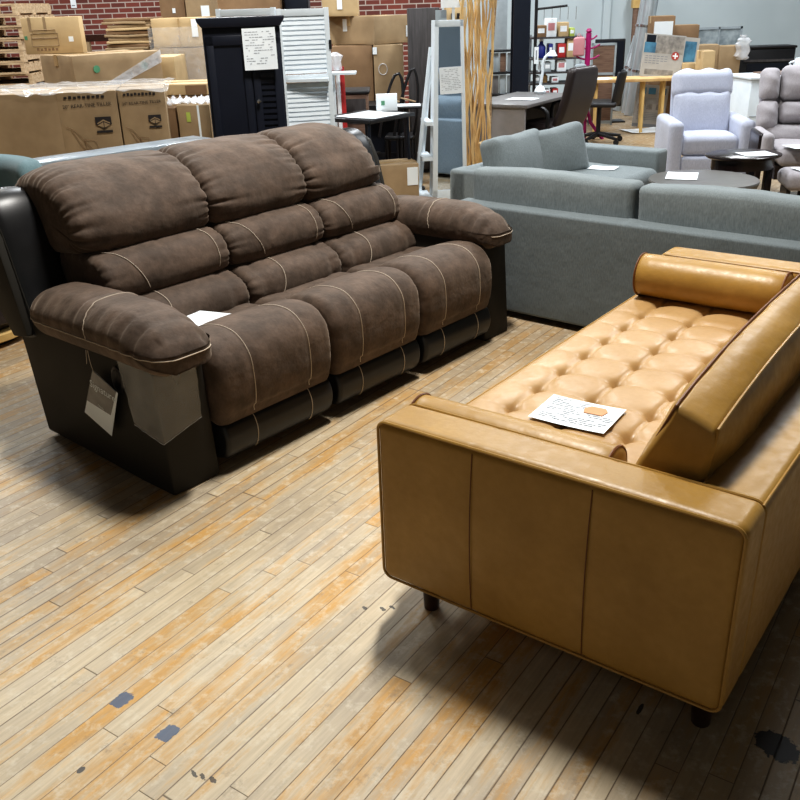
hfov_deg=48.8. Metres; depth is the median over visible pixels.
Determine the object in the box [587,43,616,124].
slatted panel
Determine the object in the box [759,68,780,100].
pillow
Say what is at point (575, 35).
wire shelving
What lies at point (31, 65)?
wooden pallet
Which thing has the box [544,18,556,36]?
box
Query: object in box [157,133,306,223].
pillow
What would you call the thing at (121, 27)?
carton
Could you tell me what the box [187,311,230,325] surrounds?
sheet
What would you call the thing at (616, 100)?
chair
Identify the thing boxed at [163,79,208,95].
carton
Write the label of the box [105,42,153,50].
carton
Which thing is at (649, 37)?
picture
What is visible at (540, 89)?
desk lamp
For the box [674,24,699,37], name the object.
carton
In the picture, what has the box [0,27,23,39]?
wooden pallet
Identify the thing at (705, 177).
round coffee table
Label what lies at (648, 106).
picture
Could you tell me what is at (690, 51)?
picture
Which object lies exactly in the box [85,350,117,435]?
tag
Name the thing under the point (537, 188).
cushion
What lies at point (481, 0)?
branch
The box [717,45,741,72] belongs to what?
carton
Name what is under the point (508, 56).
board
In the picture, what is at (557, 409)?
sheet
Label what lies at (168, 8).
carton
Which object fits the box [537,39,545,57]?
detergent bottle
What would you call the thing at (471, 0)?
branch
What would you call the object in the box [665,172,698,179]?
sheet
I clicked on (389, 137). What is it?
bentwood chair
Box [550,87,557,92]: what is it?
pack
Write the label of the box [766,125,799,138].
seat cushion
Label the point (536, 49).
price tag
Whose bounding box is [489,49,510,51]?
shelf
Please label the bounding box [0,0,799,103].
wall
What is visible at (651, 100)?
poster board
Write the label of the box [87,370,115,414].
print
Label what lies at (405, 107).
side table
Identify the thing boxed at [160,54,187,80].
carton
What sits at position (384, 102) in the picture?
desk calendar
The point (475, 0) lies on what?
branch
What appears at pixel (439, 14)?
board
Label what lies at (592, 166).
sheet
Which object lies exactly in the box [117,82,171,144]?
carton
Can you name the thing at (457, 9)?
carton
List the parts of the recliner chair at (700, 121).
arm, backrest, seat, arm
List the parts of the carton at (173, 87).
printed panel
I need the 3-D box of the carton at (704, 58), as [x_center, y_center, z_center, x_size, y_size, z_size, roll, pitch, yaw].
[3.849,-3.940,11.244,0.161,0.966,0.286,-2,24,0]
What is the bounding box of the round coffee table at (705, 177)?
[648,170,759,188]
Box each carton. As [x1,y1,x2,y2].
[0,87,65,157]
[20,16,87,54]
[40,50,163,87]
[55,84,124,152]
[101,17,162,24]
[104,30,152,37]
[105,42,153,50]
[106,23,151,30]
[107,36,153,43]
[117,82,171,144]
[150,16,215,47]
[152,47,206,79]
[159,0,186,17]
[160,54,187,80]
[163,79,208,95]
[168,94,208,102]
[168,103,179,137]
[176,100,213,137]
[185,0,217,16]
[217,0,284,16]
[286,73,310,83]
[322,0,359,16]
[329,14,407,44]
[331,45,374,100]
[373,43,403,100]
[379,158,418,195]
[444,7,465,23]
[554,59,565,71]
[646,15,675,84]
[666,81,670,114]
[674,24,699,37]
[681,62,695,69]
[695,50,715,69]
[699,44,719,68]
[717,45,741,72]
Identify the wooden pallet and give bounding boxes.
[0,3,50,15]
[0,14,54,27]
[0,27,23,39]
[0,39,25,50]
[0,50,44,62]
[0,60,41,74]
[0,71,44,85]
[0,80,45,88]
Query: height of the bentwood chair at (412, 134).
1.064 m
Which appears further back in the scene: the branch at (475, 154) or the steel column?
the steel column
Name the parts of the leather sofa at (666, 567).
leg, arm, leg, arm, frame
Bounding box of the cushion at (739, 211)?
[638,183,799,240]
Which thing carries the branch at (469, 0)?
on the floor
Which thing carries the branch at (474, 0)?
on the floor
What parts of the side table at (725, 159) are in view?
leg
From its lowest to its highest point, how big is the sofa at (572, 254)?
0.782 m
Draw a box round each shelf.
[332,71,356,126]
[417,151,432,160]
[419,190,431,196]
[424,118,432,125]
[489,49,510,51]
[493,71,509,73]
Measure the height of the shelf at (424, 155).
0.030 m
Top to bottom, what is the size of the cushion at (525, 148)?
0.381 m
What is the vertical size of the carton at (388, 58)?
1.231 m
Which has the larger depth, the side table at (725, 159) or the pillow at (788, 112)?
the pillow at (788, 112)
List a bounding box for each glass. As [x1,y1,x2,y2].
[438,26,462,189]
[699,26,742,44]
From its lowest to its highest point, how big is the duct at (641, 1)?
2.411 m
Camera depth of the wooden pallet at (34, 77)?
9.63 m
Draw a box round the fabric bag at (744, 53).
[735,35,751,59]
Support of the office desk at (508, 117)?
on the floor
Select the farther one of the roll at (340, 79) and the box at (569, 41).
the box at (569, 41)
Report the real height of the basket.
0.138 m
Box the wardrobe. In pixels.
[407,7,439,172]
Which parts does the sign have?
post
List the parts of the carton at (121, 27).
folded panel, folded panel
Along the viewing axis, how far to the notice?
14.52 m
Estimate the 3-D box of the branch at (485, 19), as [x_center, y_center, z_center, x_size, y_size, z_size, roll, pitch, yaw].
[0.748,-2.989,7.716,0.058,2.301,0.035,-2,24,0]
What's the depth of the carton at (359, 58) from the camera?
9.15 m
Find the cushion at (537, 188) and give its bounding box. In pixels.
[473,166,643,218]
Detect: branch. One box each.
[459,0,462,19]
[459,0,466,108]
[461,0,466,131]
[464,0,469,143]
[466,0,469,165]
[467,0,472,156]
[467,2,473,164]
[467,3,470,165]
[470,0,475,162]
[470,0,477,145]
[470,0,479,164]
[473,0,476,108]
[473,0,480,161]
[474,0,480,163]
[474,2,483,163]
[475,0,484,162]
[478,141,481,162]
[480,0,483,134]
[482,0,487,141]
[483,0,490,123]
[483,19,486,139]
[485,11,491,137]
[486,0,494,138]
[489,66,492,112]
[490,0,496,123]
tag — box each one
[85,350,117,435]
[534,47,538,63]
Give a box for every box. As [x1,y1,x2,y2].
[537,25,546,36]
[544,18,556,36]
[555,43,565,57]
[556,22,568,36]
[564,38,573,56]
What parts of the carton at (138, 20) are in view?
folded panel, folded panel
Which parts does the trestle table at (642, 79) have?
leg, leg, leg, leg, leg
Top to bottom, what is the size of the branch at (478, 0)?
2.302 m
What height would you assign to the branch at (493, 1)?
2.302 m
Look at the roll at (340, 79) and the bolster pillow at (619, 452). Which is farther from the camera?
the roll at (340, 79)
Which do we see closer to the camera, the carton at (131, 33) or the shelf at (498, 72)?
the carton at (131, 33)
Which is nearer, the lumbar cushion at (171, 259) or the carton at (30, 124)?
the lumbar cushion at (171, 259)
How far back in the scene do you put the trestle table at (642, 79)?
11.25 m
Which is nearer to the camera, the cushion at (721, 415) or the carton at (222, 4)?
the cushion at (721, 415)
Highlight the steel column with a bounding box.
[510,0,530,92]
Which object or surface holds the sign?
on the floor
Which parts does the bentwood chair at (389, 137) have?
leg, leg, seat, leg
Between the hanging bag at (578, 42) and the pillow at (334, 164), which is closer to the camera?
the pillow at (334, 164)
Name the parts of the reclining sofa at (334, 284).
wing panel, release handle, arm, backrest, seat, footrest panel, backrest, seat, backrest, footrest panel, wing panel, seat, footrest panel, arm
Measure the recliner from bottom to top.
1.042 m
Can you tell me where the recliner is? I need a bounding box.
[748,65,799,195]
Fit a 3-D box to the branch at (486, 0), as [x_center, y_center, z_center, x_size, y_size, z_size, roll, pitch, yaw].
[0.739,-2.975,7.686,0.053,2.301,0.036,-2,24,0]
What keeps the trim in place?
attached to the wall
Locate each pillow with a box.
[15,150,208,253]
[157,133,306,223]
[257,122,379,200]
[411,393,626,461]
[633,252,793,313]
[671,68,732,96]
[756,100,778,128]
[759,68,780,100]
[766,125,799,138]
[778,102,799,123]
[780,65,799,100]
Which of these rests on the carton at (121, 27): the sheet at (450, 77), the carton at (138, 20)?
the carton at (138, 20)
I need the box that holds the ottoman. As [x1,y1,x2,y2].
[777,166,799,193]
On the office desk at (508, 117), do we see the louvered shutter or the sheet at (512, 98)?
the sheet at (512, 98)
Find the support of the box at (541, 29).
on the wire shelving at (575, 35)
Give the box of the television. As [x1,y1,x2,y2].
[595,38,625,122]
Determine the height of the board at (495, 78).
0.216 m
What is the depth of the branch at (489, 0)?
7.58 m
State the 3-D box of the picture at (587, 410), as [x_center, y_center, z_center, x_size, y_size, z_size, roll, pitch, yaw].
[0.585,0.032,2.634,0.073,0.001,0.052,14,28,31]
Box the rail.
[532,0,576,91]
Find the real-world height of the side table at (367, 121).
0.760 m
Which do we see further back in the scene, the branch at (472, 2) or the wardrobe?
the wardrobe
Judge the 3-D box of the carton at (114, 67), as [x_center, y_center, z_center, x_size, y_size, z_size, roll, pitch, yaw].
[-2.762,-3.028,8.226,0.872,0.413,0.677,-23,32,-38]
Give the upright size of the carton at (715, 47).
0.988 m
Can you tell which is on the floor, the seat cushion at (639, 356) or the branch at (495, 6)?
the branch at (495, 6)
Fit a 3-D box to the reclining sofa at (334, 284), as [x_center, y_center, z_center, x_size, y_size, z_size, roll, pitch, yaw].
[-0.554,-0.619,4.043,1.249,1.064,2.283,17,31,36]
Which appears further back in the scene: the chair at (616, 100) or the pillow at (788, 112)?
the chair at (616, 100)
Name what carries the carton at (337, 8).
on the carton at (363, 29)
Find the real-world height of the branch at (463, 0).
2.301 m
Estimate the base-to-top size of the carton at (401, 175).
0.377 m
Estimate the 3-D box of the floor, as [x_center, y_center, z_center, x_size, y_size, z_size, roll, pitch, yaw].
[-0.032,-0.991,6.132,20.000,0.001,20.000,-2,24,0]
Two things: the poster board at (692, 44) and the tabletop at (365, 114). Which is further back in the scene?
the poster board at (692, 44)
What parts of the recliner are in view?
arm, seat frame, backrest, seat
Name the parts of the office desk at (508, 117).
panel, panel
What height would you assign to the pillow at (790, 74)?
0.290 m
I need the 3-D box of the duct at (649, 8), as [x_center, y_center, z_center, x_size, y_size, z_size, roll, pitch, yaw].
[3.512,-5.314,12.574,0.459,2.422,0.217,-2,24,0]
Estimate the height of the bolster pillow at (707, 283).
0.181 m
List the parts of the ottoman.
frame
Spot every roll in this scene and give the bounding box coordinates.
[331,52,346,127]
[613,35,633,110]
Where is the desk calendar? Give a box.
[376,93,397,110]
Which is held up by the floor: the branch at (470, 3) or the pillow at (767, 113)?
the branch at (470, 3)
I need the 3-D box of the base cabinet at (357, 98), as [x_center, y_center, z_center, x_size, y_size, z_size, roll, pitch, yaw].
[-0.489,-2.509,8.458,0.440,0.890,0.440,-2,24,0]
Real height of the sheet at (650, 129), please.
0.013 m
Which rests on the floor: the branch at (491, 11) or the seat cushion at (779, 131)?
the branch at (491, 11)
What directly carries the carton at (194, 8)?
on the carton
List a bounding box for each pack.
[544,61,550,71]
[546,43,552,57]
[549,76,558,82]
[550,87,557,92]
[568,27,574,35]
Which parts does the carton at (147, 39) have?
folded panel, folded panel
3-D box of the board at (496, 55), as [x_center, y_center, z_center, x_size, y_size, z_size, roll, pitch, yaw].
[1.183,-4.171,10.910,0.068,0.216,0.030,-2,24,0]
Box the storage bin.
[284,0,309,8]
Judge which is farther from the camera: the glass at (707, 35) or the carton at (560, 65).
the glass at (707, 35)
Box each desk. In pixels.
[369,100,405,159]
[468,92,562,164]
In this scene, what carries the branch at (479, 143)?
on the floor
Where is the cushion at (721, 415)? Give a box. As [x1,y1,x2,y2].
[636,277,799,482]
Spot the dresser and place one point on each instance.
(744, 100)
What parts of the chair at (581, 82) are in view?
armrest, seat, armrest, backrest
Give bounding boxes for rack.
[85,34,109,51]
[489,49,510,95]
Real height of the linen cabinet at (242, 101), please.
1.563 m
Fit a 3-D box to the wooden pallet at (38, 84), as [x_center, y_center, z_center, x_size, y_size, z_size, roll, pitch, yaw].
[-4.587,-3.518,9.975,1.200,0.112,1.000,-1,24,1]
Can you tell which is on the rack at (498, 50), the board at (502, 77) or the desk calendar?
the board at (502, 77)
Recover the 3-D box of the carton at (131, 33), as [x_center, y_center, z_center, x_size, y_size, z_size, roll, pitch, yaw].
[-2.769,-3.824,9.206,0.467,0.059,0.600,-2,24,0]
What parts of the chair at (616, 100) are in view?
seat, backrest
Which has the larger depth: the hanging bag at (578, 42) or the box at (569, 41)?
the box at (569, 41)
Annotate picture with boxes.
[583,406,607,415]
[644,42,655,52]
[644,68,672,75]
[646,34,656,41]
[646,104,651,109]
[648,88,655,94]
[655,35,684,54]
[683,41,696,61]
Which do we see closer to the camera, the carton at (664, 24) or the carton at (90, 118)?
the carton at (90, 118)
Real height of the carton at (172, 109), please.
0.899 m
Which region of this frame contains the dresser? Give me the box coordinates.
[730,71,780,121]
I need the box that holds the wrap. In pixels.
[168,94,209,103]
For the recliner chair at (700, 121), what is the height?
0.995 m
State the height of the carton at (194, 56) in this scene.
1.271 m
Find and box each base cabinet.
[336,87,369,133]
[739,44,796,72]
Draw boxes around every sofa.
[0,122,512,494]
[376,247,799,727]
[462,166,799,326]
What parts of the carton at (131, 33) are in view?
folded panel, folded panel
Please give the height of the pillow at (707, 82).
0.270 m
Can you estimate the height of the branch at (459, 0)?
2.301 m
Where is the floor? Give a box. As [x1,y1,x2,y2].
[0,110,799,799]
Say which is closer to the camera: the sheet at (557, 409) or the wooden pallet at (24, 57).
the sheet at (557, 409)
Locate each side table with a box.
[335,110,414,158]
[397,103,424,189]
[705,149,781,190]
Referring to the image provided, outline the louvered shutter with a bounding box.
[215,7,334,125]
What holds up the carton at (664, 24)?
on the floor
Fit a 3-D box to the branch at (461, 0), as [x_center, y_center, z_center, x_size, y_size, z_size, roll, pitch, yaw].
[0.540,-2.928,7.596,0.067,2.301,0.048,-2,24,0]
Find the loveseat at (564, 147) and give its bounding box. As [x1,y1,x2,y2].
[450,121,666,199]
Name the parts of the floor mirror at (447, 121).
leg, leg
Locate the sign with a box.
[441,0,465,19]
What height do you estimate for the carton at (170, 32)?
0.279 m
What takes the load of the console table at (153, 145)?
on the floor
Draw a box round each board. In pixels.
[435,10,446,19]
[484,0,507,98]
[492,76,497,93]
[493,53,498,71]
[500,53,505,71]
[500,75,505,93]
[507,53,509,71]
[507,75,509,93]
[631,84,669,126]
[639,33,686,75]
[683,37,699,61]
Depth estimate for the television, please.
12.06 m
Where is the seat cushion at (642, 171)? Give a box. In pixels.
[572,162,656,184]
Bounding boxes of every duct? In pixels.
[621,0,643,112]
[624,0,658,115]
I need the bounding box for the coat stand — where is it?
[576,28,603,138]
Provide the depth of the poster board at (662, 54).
11.31 m
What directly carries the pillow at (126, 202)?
on the reclining sofa at (334, 284)
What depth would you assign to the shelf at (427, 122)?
7.47 m
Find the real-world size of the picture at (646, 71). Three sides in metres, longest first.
0.372 x 0.067 x 0.002 m
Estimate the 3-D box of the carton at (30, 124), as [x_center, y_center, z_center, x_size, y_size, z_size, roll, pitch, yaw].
[-2.937,-1.909,7.070,0.627,1.079,0.607,-7,25,-10]
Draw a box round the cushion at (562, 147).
[538,121,588,170]
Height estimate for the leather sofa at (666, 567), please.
0.822 m
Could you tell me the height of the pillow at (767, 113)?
0.252 m
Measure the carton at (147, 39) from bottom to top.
0.060 m
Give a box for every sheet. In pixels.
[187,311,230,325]
[241,27,277,70]
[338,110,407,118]
[439,66,462,94]
[506,97,537,99]
[529,394,625,433]
[587,165,617,169]
[621,127,655,132]
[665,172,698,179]
[735,151,776,155]
[783,145,799,148]
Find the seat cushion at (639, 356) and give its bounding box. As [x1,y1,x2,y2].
[467,294,754,463]
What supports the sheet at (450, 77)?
attached to the floor mirror at (447, 121)
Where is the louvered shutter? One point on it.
(306, 44)
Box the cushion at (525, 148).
[480,128,543,168]
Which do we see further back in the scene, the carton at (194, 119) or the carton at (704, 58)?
the carton at (704, 58)
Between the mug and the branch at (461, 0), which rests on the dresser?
the mug
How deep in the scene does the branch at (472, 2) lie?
7.99 m
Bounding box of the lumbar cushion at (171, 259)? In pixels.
[60,226,228,294]
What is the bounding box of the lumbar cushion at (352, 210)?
[300,182,399,237]
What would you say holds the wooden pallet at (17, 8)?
on the wooden pallet at (2, 18)
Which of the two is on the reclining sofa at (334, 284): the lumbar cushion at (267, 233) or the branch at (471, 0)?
the lumbar cushion at (267, 233)
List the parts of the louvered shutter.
screen panel, screen panel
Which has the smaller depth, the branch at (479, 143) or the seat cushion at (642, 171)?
the seat cushion at (642, 171)
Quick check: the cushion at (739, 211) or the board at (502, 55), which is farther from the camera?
the board at (502, 55)
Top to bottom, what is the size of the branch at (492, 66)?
2.301 m
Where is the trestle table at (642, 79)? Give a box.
[592,76,671,131]
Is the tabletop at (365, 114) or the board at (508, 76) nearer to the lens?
the tabletop at (365, 114)
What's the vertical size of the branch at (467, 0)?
2.301 m
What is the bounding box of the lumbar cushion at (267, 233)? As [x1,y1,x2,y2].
[205,202,323,264]
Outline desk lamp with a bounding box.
[534,50,556,93]
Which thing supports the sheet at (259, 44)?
attached to the linen cabinet at (242, 101)
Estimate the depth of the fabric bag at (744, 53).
11.78 m
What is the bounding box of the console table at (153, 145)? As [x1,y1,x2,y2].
[33,136,208,165]
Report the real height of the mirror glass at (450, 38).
1.325 m
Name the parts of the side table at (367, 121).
leg, leg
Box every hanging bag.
[573,34,584,55]
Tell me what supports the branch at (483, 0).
on the floor
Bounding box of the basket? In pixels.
[542,74,547,82]
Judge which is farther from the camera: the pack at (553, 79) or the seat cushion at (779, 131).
the pack at (553, 79)
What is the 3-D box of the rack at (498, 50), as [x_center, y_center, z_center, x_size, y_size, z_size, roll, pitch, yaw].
[1.270,-3.844,11.107,0.282,1.051,0.220,-2,24,0]
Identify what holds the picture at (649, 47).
attached to the poster board at (662, 54)
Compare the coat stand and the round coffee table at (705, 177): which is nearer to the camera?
the round coffee table at (705, 177)
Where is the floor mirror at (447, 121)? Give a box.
[417,20,466,198]
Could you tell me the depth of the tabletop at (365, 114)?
7.41 m
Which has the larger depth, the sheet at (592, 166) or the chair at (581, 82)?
the chair at (581, 82)
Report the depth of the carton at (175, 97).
7.58 m
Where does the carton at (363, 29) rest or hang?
on the carton at (359, 58)
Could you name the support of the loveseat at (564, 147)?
on the floor
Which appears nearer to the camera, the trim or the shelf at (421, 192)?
the shelf at (421, 192)
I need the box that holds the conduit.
[630,0,639,44]
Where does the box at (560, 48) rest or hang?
on the wire shelving at (575, 35)
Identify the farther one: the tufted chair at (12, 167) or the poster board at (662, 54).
the poster board at (662, 54)
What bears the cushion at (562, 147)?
on the loveseat at (564, 147)
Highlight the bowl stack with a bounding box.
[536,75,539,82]
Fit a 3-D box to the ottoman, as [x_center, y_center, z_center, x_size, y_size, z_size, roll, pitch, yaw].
[3.093,-1.519,6.619,0.480,0.418,0.360,2,25,9]
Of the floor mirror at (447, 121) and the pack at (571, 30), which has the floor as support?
the floor mirror at (447, 121)
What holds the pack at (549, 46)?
on the wire shelving at (575, 35)
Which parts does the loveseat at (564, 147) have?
arm, frame, arm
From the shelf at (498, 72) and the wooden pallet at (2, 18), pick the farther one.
the shelf at (498, 72)
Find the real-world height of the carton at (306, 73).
1.500 m
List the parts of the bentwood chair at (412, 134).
leg, seat, leg, leg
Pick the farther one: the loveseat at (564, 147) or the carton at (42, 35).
the carton at (42, 35)
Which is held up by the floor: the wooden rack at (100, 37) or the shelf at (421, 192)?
the wooden rack at (100, 37)
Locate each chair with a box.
[0,154,41,344]
[378,72,403,159]
[393,68,418,159]
[526,65,597,130]
[584,69,626,144]
[654,68,755,173]
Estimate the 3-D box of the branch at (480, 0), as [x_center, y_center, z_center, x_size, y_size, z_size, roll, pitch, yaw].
[0.684,-3.000,7.748,0.078,2.302,0.059,-2,24,0]
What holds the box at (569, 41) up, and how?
on the wire shelving at (575, 35)
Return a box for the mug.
[789,58,799,64]
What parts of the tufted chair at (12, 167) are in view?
backrest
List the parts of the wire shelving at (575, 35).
shelf, shelf, shelf, shelf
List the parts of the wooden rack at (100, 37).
post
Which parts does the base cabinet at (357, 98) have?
drawer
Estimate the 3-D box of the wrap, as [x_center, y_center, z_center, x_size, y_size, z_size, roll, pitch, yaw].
[-1.771,-2.468,7.242,0.458,0.061,0.400,-2,24,0]
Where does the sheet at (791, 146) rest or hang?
on the recliner
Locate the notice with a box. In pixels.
[70,0,76,7]
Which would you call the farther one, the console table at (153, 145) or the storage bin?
the storage bin
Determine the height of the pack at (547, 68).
0.120 m
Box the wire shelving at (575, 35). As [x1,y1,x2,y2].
[528,34,582,91]
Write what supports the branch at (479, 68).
on the floor
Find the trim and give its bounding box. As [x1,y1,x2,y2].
[601,0,610,38]
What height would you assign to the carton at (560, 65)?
0.140 m
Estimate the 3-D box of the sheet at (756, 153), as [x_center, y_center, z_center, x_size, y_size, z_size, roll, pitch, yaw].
[2.627,-1.817,6.509,0.240,0.002,0.200,-4,24,-5]
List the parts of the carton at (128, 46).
folded panel, folded panel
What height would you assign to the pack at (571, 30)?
0.100 m
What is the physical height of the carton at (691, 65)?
0.811 m
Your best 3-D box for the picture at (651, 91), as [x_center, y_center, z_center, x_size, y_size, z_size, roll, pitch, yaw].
[3.341,-4.089,11.679,0.096,0.080,0.003,3,18,-2]
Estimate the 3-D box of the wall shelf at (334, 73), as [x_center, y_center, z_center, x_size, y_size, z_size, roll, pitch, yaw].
[-0.473,-2.299,7.742,0.230,1.092,0.220,-2,24,0]
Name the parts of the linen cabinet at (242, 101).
door, panel, crown molding, door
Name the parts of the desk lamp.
lamp shade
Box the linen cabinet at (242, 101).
[195,15,286,137]
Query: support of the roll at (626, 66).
on the floor

